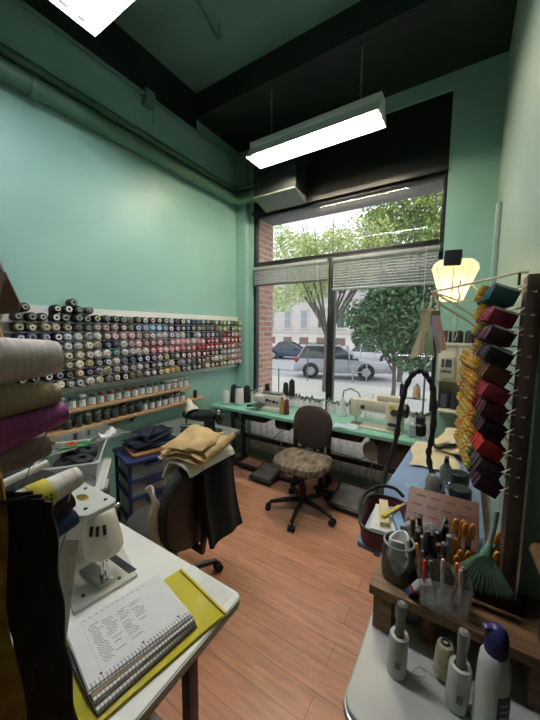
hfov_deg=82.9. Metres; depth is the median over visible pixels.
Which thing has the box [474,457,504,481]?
zipper
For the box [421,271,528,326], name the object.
rack
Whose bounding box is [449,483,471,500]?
jar
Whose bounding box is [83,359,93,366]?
thread spool
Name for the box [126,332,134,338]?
thread spool
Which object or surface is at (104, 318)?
thread spool
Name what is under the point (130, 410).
jar
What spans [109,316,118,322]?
thread spool
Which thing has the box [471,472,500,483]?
zipper
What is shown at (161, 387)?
jar
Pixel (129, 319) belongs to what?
thread spool
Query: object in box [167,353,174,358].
thread spool
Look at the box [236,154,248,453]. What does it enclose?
trim
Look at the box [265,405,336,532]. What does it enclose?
office chair
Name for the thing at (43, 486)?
paper label
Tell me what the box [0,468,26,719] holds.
fabric
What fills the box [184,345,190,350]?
thread spool
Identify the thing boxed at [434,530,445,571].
tool
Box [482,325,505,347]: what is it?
zipper
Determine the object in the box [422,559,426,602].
pen
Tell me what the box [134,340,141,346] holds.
thread spool
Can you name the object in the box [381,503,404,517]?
knife
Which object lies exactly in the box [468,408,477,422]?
zipper
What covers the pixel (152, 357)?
thread spool
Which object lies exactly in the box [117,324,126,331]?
thread spool
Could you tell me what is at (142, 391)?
jar
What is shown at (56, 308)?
thread spool
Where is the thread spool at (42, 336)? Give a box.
[37,333,50,339]
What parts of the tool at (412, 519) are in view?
handle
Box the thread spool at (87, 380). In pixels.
[83,377,93,384]
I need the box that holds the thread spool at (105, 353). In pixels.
[101,349,110,356]
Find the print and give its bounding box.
[499,705,508,719]
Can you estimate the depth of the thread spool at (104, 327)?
2.32 m
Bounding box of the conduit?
[14,0,236,163]
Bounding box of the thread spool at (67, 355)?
[63,352,72,359]
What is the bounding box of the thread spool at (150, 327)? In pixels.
[147,325,154,330]
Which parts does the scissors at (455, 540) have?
handle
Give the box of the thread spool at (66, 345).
[61,342,72,349]
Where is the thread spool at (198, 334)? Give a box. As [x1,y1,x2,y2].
[195,332,200,337]
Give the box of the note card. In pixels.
[404,483,421,488]
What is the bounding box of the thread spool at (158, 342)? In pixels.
[155,340,162,345]
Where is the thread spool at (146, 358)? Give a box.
[142,355,149,361]
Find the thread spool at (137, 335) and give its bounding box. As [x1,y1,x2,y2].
[134,332,141,338]
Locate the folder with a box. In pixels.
[66,568,226,719]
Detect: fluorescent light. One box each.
[49,0,133,36]
[246,47,385,168]
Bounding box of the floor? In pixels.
[121,453,378,719]
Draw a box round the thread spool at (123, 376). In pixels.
[119,373,127,379]
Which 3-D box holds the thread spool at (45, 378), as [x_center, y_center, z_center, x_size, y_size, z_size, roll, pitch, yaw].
[-1.492,0.111,2.042,0.074,0.058,0.057,3,6,30]
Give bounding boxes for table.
[10,522,239,719]
[143,416,239,443]
[211,399,305,486]
[314,411,421,514]
[357,439,485,556]
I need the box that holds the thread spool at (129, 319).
[126,317,132,323]
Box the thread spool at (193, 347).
[189,345,195,350]
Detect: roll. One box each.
[53,455,73,466]
[60,450,76,457]
[71,453,92,464]
[79,445,97,457]
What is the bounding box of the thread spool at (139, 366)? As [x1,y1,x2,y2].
[134,363,142,369]
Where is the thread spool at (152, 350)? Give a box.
[148,347,155,353]
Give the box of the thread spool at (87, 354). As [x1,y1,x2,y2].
[83,351,93,358]
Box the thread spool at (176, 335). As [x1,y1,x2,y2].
[173,332,179,337]
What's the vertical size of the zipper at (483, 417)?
0.060 m
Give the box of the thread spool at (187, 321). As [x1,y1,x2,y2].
[183,319,189,324]
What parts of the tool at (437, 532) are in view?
handle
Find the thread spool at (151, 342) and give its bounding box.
[148,340,155,345]
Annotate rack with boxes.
[0,305,240,393]
[0,460,49,504]
[352,363,366,382]
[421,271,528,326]
[499,284,536,497]
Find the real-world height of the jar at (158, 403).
0.085 m
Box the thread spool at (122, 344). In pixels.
[118,341,127,347]
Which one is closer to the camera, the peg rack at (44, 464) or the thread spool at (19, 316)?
the peg rack at (44, 464)
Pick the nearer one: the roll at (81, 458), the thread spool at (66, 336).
the roll at (81, 458)
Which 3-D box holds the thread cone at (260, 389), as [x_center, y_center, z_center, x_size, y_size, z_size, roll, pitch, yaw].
[-0.111,0.393,3.562,0.080,0.184,0.079,4,7,32]
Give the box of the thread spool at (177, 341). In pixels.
[173,339,179,344]
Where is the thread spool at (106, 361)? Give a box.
[101,358,111,365]
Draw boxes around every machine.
[59,474,136,614]
[180,408,223,432]
[247,391,287,412]
[348,394,409,434]
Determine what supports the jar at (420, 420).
on the table at (346, 496)
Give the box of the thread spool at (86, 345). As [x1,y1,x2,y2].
[82,342,92,348]
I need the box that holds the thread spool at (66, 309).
[61,305,72,313]
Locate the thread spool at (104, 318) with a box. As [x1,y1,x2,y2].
[100,315,109,322]
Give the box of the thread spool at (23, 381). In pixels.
[15,379,27,383]
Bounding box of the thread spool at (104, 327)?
[100,324,109,331]
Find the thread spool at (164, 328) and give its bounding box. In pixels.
[160,325,167,330]
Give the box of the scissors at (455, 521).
[452,518,465,561]
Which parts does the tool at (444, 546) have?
handle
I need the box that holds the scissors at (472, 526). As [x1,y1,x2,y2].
[462,522,475,555]
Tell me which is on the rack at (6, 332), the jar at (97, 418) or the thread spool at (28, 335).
the thread spool at (28, 335)
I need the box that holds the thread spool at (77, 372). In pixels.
[72,369,83,376]
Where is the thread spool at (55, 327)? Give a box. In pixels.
[49,323,60,331]
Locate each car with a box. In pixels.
[272,341,302,358]
[293,342,391,379]
[350,342,391,362]
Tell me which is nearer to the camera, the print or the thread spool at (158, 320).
the print
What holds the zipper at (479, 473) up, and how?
hanging from the rack at (523, 285)
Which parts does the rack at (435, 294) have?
arm, arm, arm, arm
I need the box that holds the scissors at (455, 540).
[445,537,458,568]
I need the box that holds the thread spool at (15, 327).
[9,323,23,331]
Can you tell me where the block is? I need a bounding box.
[405,547,520,616]
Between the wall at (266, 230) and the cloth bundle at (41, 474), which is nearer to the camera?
the cloth bundle at (41, 474)
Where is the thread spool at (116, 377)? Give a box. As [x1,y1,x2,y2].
[111,374,119,380]
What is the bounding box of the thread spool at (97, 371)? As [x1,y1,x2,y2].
[92,367,102,374]
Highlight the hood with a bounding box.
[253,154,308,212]
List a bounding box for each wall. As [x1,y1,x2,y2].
[0,0,238,502]
[239,51,508,488]
[259,220,272,390]
[481,0,539,598]
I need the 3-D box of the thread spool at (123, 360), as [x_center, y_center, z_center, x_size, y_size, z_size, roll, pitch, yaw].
[-1.199,0.004,2.492,0.074,0.058,0.057,5,7,32]
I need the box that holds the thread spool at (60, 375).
[53,371,63,379]
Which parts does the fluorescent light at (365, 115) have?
plate, chain, chain, plate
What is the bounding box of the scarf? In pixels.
[145,485,166,549]
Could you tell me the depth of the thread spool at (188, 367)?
3.05 m
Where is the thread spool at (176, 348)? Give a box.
[173,346,179,351]
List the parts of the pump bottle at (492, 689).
label panel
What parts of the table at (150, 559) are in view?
leg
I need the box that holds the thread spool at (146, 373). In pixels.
[141,370,149,376]
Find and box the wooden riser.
[369,552,539,710]
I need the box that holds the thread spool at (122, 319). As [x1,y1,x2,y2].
[117,316,126,322]
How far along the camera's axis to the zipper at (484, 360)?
0.86 m
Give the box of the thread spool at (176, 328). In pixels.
[173,325,179,330]
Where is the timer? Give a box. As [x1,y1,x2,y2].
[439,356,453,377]
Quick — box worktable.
[343,605,539,719]
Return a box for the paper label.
[23,478,56,504]
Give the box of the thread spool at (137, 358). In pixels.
[134,356,142,361]
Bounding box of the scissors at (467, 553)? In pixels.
[457,549,471,561]
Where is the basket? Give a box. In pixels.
[358,484,408,551]
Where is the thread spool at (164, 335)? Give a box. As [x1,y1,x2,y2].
[160,332,167,337]
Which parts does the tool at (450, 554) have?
handle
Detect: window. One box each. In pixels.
[254,172,447,265]
[254,257,331,410]
[328,242,443,416]
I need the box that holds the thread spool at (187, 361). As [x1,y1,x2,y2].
[184,358,190,363]
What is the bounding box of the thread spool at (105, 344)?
[101,341,110,348]
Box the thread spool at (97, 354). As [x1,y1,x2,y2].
[92,350,101,357]
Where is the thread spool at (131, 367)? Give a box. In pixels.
[127,364,135,370]
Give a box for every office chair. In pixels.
[126,464,223,572]
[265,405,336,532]
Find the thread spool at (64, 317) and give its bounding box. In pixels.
[60,314,69,321]
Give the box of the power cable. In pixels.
[430,418,456,449]
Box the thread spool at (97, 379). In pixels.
[93,376,103,383]
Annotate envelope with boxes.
[370,499,395,533]
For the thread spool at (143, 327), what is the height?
0.058 m
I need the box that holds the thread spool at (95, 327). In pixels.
[91,324,100,331]
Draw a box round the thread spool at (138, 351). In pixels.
[134,348,141,354]
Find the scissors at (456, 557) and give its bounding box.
[445,555,459,574]
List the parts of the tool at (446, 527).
handle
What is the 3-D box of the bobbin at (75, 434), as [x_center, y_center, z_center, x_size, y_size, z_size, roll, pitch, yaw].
[-1.267,0.498,1.990,0.032,0.035,0.031,4,7,32]
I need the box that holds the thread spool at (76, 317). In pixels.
[70,314,82,321]
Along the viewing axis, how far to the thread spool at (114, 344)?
2.40 m
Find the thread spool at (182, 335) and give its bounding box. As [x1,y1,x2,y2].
[178,332,185,337]
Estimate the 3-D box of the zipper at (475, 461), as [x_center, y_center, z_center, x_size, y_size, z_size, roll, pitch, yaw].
[0.601,0.288,0.844,0.068,0.060,0.012,3,6,25]
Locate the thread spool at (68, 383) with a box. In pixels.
[63,379,74,387]
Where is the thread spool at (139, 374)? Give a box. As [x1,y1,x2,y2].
[134,371,142,377]
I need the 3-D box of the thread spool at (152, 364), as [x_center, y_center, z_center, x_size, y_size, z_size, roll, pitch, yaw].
[-1.055,0.046,2.724,0.074,0.058,0.057,3,6,35]
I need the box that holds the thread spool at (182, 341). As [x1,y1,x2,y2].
[179,339,184,344]
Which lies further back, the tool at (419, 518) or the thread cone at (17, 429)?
the tool at (419, 518)
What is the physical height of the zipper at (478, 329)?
0.074 m
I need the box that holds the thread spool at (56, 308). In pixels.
[48,304,61,312]
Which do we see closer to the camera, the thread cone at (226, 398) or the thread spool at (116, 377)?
the thread spool at (116, 377)
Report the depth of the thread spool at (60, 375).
2.08 m
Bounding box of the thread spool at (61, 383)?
[53,381,64,388]
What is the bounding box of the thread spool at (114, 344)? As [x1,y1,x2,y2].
[110,341,118,347]
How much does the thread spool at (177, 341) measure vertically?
0.058 m
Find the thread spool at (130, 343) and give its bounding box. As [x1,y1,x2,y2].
[126,340,134,346]
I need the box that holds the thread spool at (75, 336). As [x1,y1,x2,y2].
[71,333,82,340]
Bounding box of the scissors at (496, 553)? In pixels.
[493,551,499,566]
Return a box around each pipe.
[0,42,253,193]
[0,56,256,204]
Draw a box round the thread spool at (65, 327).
[60,323,71,331]
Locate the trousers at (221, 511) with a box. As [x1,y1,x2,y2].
[200,455,242,548]
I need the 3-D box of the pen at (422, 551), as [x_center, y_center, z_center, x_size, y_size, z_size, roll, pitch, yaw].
[0.418,0.575,0.824,0.028,0.125,0.010,4,7,29]
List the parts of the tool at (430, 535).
handle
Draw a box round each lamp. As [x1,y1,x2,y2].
[184,399,198,419]
[337,388,360,416]
[432,249,479,340]
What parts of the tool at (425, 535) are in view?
handle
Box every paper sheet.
[59,539,78,641]
[185,565,233,605]
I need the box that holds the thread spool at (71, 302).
[65,298,77,306]
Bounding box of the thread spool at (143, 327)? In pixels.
[140,325,147,330]
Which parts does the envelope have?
paper strip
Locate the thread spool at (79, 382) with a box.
[73,378,83,386]
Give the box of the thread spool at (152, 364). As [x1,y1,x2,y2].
[148,362,155,367]
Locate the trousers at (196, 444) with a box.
[157,424,234,465]
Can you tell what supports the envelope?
on the notepad
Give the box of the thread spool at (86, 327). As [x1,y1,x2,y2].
[82,324,91,331]
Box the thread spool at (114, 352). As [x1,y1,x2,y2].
[110,349,119,355]
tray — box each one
[94,458,110,491]
[406,397,425,400]
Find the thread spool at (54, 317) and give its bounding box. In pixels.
[48,313,60,321]
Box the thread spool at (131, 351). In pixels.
[127,348,135,354]
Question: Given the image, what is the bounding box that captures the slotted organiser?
[404,486,478,556]
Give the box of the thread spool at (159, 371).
[155,368,162,374]
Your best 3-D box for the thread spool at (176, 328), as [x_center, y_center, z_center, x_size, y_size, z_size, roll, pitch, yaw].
[-0.902,-0.303,2.927,0.074,0.058,0.057,3,6,29]
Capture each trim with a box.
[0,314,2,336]
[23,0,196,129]
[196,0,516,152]
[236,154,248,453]
[252,164,448,215]
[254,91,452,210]
[262,180,442,225]
[274,375,429,391]
[490,202,501,286]
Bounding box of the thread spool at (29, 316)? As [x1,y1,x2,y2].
[23,312,36,320]
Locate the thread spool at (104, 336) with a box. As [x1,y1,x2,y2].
[101,333,110,339]
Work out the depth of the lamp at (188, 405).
2.58 m
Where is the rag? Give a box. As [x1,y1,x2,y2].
[388,530,409,563]
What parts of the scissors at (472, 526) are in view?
handle, blade, blade, handle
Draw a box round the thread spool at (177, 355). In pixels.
[173,353,179,358]
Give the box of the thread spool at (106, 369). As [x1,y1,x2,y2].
[102,366,111,373]
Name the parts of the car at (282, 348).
cabin glass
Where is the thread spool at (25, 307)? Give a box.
[19,302,29,311]
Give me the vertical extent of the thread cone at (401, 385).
0.114 m
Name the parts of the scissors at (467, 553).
handle, handle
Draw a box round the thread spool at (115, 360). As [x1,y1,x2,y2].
[110,357,119,364]
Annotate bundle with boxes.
[2,468,71,493]
[403,519,438,551]
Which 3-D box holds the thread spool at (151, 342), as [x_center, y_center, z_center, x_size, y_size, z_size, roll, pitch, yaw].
[-1.051,-0.150,2.709,0.076,0.059,0.057,5,7,36]
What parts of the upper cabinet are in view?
panel, door, panel, door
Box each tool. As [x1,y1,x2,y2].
[400,525,407,532]
[410,517,415,550]
[415,528,420,561]
[416,515,423,535]
[420,535,423,559]
[421,531,429,561]
[427,532,433,564]
[431,516,445,559]
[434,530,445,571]
[434,541,447,568]
[435,542,440,561]
[437,524,449,566]
[446,534,453,574]
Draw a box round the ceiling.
[113,0,360,92]
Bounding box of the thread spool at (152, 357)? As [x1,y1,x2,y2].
[148,355,155,360]
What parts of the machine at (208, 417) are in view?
arm, arm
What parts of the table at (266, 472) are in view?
leg, leg, foot rail, motor, leg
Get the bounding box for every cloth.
[162,444,234,477]
[409,441,459,469]
[432,428,459,454]
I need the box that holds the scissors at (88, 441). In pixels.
[77,436,99,444]
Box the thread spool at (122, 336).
[117,332,126,339]
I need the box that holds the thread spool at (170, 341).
[167,339,174,344]
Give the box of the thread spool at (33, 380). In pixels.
[28,377,40,382]
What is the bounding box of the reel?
[65,442,76,445]
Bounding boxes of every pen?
[58,444,87,449]
[414,560,430,579]
[415,542,422,578]
[421,550,429,596]
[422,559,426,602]
[429,560,437,605]
[440,555,444,593]
[440,558,444,600]
[450,566,463,602]
[455,562,459,597]
[458,569,462,613]
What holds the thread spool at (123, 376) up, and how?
on the rack at (6, 332)
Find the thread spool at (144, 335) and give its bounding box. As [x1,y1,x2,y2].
[141,333,148,338]
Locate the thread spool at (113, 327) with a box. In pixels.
[109,324,117,330]
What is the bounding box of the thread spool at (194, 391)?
[193,390,196,397]
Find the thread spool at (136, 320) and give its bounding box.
[132,317,140,323]
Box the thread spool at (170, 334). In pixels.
[167,332,173,337]
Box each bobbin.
[51,439,56,446]
[72,433,77,439]
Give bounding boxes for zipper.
[27,500,77,719]
[464,460,473,471]
[466,443,474,456]
[467,425,476,438]
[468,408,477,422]
[470,391,479,406]
[471,373,481,389]
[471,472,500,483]
[472,339,483,354]
[472,356,500,372]
[472,454,502,465]
[472,473,500,485]
[473,322,486,338]
[473,434,502,445]
[473,475,503,498]
[474,304,488,321]
[474,435,499,447]
[474,456,503,467]
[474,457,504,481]
[475,377,502,389]
[475,416,504,429]
[475,437,505,449]
[475,439,506,462]
[476,284,489,306]
[476,379,505,391]
[477,360,497,372]
[477,398,506,411]
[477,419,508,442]
[478,381,506,393]
[478,400,501,412]
[479,401,509,424]
[480,382,511,405]
[481,363,513,386]
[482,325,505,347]
[482,343,513,356]
[483,287,504,308]
[483,345,515,368]
[485,299,508,307]
[485,324,517,347]
[486,306,519,328]
[487,285,511,306]
[488,283,521,305]
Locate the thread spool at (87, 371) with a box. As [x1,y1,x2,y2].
[83,368,93,375]
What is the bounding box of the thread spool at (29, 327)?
[24,323,36,331]
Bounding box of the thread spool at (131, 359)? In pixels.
[126,356,134,362]
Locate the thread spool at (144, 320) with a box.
[140,317,147,323]
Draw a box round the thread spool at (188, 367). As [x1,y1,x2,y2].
[183,365,190,370]
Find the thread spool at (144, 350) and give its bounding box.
[140,347,148,353]
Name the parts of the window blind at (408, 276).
rail, head rail, pull cord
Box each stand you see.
[266,368,300,398]
[398,339,433,430]
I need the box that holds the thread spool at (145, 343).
[141,340,148,346]
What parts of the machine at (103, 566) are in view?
thread rod, plate, bed plate, tension knob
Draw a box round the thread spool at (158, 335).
[154,332,161,338]
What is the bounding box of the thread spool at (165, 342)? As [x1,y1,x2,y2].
[161,339,167,345]
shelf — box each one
[44,395,203,438]
[46,427,131,457]
[69,385,191,413]
[437,405,455,413]
[440,343,471,346]
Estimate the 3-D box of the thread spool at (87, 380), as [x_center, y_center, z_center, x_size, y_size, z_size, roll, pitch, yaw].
[-1.348,0.156,2.274,0.076,0.059,0.057,4,7,31]
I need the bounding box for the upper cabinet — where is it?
[436,343,472,413]
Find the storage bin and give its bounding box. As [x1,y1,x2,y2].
[34,437,107,486]
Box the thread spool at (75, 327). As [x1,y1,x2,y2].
[71,324,82,331]
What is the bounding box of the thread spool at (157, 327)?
[154,325,161,330]
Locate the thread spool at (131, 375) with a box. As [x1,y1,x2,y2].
[127,372,135,378]
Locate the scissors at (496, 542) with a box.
[493,530,500,553]
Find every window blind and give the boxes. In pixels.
[253,259,327,314]
[332,245,439,303]
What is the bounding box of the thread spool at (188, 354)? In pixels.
[184,352,190,357]
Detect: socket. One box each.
[59,0,68,7]
[76,0,85,21]
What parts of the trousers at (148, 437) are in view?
leg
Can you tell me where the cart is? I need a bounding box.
[112,446,173,525]
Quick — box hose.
[377,368,445,493]
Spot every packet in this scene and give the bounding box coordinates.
[390,506,404,530]
[405,579,431,595]
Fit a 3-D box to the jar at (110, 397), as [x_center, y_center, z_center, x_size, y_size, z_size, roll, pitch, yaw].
[-1.247,0.278,2.392,0.055,0.085,0.055,3,6,24]
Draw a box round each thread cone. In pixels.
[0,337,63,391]
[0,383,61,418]
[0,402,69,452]
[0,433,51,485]
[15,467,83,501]
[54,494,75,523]
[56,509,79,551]
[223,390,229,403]
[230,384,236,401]
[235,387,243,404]
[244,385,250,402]
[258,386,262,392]
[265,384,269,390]
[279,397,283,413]
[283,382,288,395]
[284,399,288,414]
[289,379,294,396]
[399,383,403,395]
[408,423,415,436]
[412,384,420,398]
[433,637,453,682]
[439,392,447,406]
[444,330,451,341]
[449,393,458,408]
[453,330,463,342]
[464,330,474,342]
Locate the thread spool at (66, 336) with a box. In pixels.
[61,333,71,340]
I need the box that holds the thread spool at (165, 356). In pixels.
[161,354,168,359]
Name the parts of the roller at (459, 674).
handle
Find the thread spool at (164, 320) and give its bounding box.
[160,318,167,323]
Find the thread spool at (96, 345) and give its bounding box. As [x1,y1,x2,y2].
[92,341,101,348]
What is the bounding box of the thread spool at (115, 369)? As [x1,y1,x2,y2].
[110,365,119,372]
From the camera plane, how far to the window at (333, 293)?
3.19 m
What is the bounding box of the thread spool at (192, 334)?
[189,332,195,337]
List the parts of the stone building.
pane, pane, pane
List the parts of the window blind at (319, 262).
head rail, rail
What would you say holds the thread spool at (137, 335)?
on the rack at (6, 332)
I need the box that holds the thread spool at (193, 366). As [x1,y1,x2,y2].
[189,364,195,369]
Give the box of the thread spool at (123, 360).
[119,357,127,363]
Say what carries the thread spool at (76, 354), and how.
on the rack at (6, 332)
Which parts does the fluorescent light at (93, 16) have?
plate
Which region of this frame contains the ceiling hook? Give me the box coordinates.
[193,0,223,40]
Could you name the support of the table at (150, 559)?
on the floor
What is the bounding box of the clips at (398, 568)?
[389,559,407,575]
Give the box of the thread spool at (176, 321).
[173,318,178,323]
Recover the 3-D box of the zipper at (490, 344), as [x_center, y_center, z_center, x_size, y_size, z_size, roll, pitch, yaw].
[0.597,-0.014,0.801,0.068,0.060,0.013,3,6,25]
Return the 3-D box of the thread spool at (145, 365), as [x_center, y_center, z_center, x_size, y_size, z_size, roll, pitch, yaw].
[-1.091,0.051,2.668,0.074,0.058,0.057,4,7,36]
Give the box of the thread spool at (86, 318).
[81,315,90,322]
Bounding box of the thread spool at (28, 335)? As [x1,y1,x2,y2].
[24,333,36,338]
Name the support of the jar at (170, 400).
on the wall shelf at (57, 432)
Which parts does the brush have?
handle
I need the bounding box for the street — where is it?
[272,356,430,390]
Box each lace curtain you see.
[250,389,324,453]
[325,398,431,483]
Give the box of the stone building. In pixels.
[272,253,435,353]
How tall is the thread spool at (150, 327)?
0.059 m
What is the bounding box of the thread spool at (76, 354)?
[72,351,83,358]
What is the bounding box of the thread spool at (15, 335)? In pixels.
[10,333,24,338]
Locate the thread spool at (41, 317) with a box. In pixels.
[36,313,47,321]
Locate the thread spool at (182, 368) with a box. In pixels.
[178,365,185,370]
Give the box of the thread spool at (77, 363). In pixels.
[72,360,83,367]
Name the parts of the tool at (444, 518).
handle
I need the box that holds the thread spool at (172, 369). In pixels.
[167,367,174,372]
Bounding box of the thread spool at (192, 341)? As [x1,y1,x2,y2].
[189,338,195,343]
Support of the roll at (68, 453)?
in the storage bin
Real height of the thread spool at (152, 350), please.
0.058 m
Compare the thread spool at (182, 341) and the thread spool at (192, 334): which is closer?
the thread spool at (182, 341)
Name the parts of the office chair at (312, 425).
leg, leg, leg, seat, backrest, leg, leg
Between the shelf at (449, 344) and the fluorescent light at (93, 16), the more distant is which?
the shelf at (449, 344)
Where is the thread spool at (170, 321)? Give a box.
[167,318,173,323]
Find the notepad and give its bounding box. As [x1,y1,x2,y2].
[365,507,374,528]
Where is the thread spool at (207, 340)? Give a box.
[203,338,209,343]
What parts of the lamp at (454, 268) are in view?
hanging chain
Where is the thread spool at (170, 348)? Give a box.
[167,346,173,351]
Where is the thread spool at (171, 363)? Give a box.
[167,360,174,365]
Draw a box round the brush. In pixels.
[450,509,513,599]
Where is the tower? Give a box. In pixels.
[103,472,109,495]
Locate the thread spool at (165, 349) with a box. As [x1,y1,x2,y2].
[162,347,167,352]
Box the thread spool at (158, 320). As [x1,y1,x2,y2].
[154,317,161,323]
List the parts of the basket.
handle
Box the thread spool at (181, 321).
[179,319,184,324]
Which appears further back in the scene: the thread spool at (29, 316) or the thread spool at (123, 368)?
the thread spool at (123, 368)
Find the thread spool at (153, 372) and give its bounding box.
[148,369,156,375]
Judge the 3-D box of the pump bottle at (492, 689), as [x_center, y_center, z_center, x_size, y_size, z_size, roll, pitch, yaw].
[0.468,0.668,0.641,0.064,0.246,0.064,4,7,32]
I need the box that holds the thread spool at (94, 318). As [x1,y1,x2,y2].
[90,315,100,322]
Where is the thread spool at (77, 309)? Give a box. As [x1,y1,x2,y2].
[72,306,82,313]
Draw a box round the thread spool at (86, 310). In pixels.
[82,307,93,314]
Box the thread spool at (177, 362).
[173,359,180,364]
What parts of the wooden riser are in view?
leg, metal plate, leg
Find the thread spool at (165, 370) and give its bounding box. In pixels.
[161,368,169,373]
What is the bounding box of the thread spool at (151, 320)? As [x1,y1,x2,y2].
[147,317,154,323]
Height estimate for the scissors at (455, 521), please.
0.152 m
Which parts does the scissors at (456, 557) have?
handle, handle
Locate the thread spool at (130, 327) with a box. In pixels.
[126,324,133,330]
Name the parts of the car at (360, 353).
cabin glass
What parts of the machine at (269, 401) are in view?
cloth plate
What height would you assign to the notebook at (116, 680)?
0.016 m
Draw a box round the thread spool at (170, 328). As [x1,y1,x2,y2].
[167,325,173,331]
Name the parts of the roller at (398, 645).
handle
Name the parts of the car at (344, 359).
roof panel, cabin glass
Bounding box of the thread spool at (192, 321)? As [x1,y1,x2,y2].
[188,319,194,324]
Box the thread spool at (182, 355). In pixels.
[179,352,185,357]
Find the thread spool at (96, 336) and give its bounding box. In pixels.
[92,333,100,339]
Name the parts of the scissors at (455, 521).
handle, blade, handle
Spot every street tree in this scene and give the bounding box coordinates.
[273,211,399,391]
[338,260,435,395]
[359,192,441,381]
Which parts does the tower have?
handle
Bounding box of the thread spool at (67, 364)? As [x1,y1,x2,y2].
[63,361,73,368]
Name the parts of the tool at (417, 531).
handle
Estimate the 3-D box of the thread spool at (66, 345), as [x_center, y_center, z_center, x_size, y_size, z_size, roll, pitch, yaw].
[-1.420,-0.096,2.132,0.076,0.059,0.057,5,7,35]
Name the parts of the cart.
shelf frame, drawer, panel, shelf frame, shelf frame, drawer, drawer, drawer, handle, handle, handle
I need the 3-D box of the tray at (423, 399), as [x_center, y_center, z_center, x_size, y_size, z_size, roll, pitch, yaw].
[1.231,0.333,2.651,0.220,0.006,0.050,4,7,32]
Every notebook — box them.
[67,574,192,694]
[67,616,195,704]
[67,618,197,717]
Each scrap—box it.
[96,430,112,437]
[106,427,117,434]
[334,423,357,429]
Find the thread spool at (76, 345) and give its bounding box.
[72,342,82,349]
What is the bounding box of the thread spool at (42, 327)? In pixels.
[37,323,50,331]
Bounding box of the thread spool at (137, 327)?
[133,324,140,330]
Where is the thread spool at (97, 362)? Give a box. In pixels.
[92,359,102,366]
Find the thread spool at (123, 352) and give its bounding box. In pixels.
[119,349,127,355]
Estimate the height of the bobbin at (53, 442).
0.035 m
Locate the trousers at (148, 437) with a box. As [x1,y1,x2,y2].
[122,424,176,452]
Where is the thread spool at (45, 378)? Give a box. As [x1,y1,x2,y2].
[41,375,52,380]
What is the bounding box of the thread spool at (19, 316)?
[9,312,22,320]
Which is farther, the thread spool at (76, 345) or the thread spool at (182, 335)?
the thread spool at (182, 335)
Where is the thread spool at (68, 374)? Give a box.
[63,370,73,378]
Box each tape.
[409,309,425,358]
[414,309,427,356]
[419,308,433,352]
[427,316,434,354]
[432,315,440,352]
[434,315,445,350]
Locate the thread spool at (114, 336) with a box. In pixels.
[109,333,118,339]
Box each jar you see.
[63,417,71,429]
[68,396,76,408]
[73,414,82,427]
[78,394,86,406]
[84,412,91,424]
[88,393,96,404]
[93,410,101,422]
[98,391,105,402]
[102,408,109,419]
[107,390,114,401]
[111,406,118,417]
[115,388,122,399]
[119,405,126,415]
[124,387,130,397]
[127,403,134,413]
[131,386,138,396]
[135,401,141,411]
[139,384,145,394]
[142,400,148,409]
[146,383,152,393]
[149,398,155,408]
[153,382,158,391]
[156,397,161,406]
[159,381,165,390]
[162,396,167,405]
[166,380,171,389]
[168,394,173,403]
[172,379,177,388]
[174,393,179,402]
[177,378,182,387]
[180,392,184,400]
[183,377,188,385]
[381,531,415,585]
[415,415,425,436]
[449,469,469,486]
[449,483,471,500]
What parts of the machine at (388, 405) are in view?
arm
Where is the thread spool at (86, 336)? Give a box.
[82,332,92,339]
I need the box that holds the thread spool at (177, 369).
[173,366,179,371]
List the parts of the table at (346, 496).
leg, leg, link rod, motor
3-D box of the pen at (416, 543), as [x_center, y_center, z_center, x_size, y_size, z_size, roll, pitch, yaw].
[0.418,0.573,0.853,0.031,0.124,0.010,4,7,32]
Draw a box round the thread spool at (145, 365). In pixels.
[141,363,149,368]
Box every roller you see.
[387,600,408,680]
[445,627,471,716]
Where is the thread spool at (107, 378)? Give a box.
[103,375,112,381]
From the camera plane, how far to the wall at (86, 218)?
2.36 m
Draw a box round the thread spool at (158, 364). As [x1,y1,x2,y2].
[155,361,161,367]
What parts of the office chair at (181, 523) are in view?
seat, backrest, leg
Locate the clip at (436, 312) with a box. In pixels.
[431,306,440,324]
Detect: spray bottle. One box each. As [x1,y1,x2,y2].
[424,473,439,492]
[439,456,452,484]
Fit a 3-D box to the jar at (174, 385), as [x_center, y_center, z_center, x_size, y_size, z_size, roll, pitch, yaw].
[-0.912,0.228,2.918,0.055,0.085,0.055,5,7,37]
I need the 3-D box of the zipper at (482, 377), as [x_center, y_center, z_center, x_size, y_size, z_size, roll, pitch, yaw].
[0.626,0.080,0.871,0.067,0.058,0.012,3,6,25]
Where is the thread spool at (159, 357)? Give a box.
[155,354,162,360]
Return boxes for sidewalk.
[272,375,429,413]
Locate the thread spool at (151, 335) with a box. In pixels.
[148,332,154,338]
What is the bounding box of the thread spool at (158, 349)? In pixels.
[154,347,162,352]
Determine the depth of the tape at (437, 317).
1.23 m
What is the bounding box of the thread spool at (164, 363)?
[160,361,168,366]
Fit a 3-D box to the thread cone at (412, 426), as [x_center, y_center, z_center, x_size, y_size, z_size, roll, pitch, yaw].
[1.139,0.558,2.446,0.060,0.106,0.059,4,7,32]
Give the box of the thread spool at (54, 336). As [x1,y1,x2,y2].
[50,333,62,340]
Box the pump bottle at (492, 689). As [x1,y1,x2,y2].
[471,622,511,719]
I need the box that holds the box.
[0,262,21,313]
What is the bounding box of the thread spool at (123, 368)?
[119,365,127,371]
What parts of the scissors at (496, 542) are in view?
handle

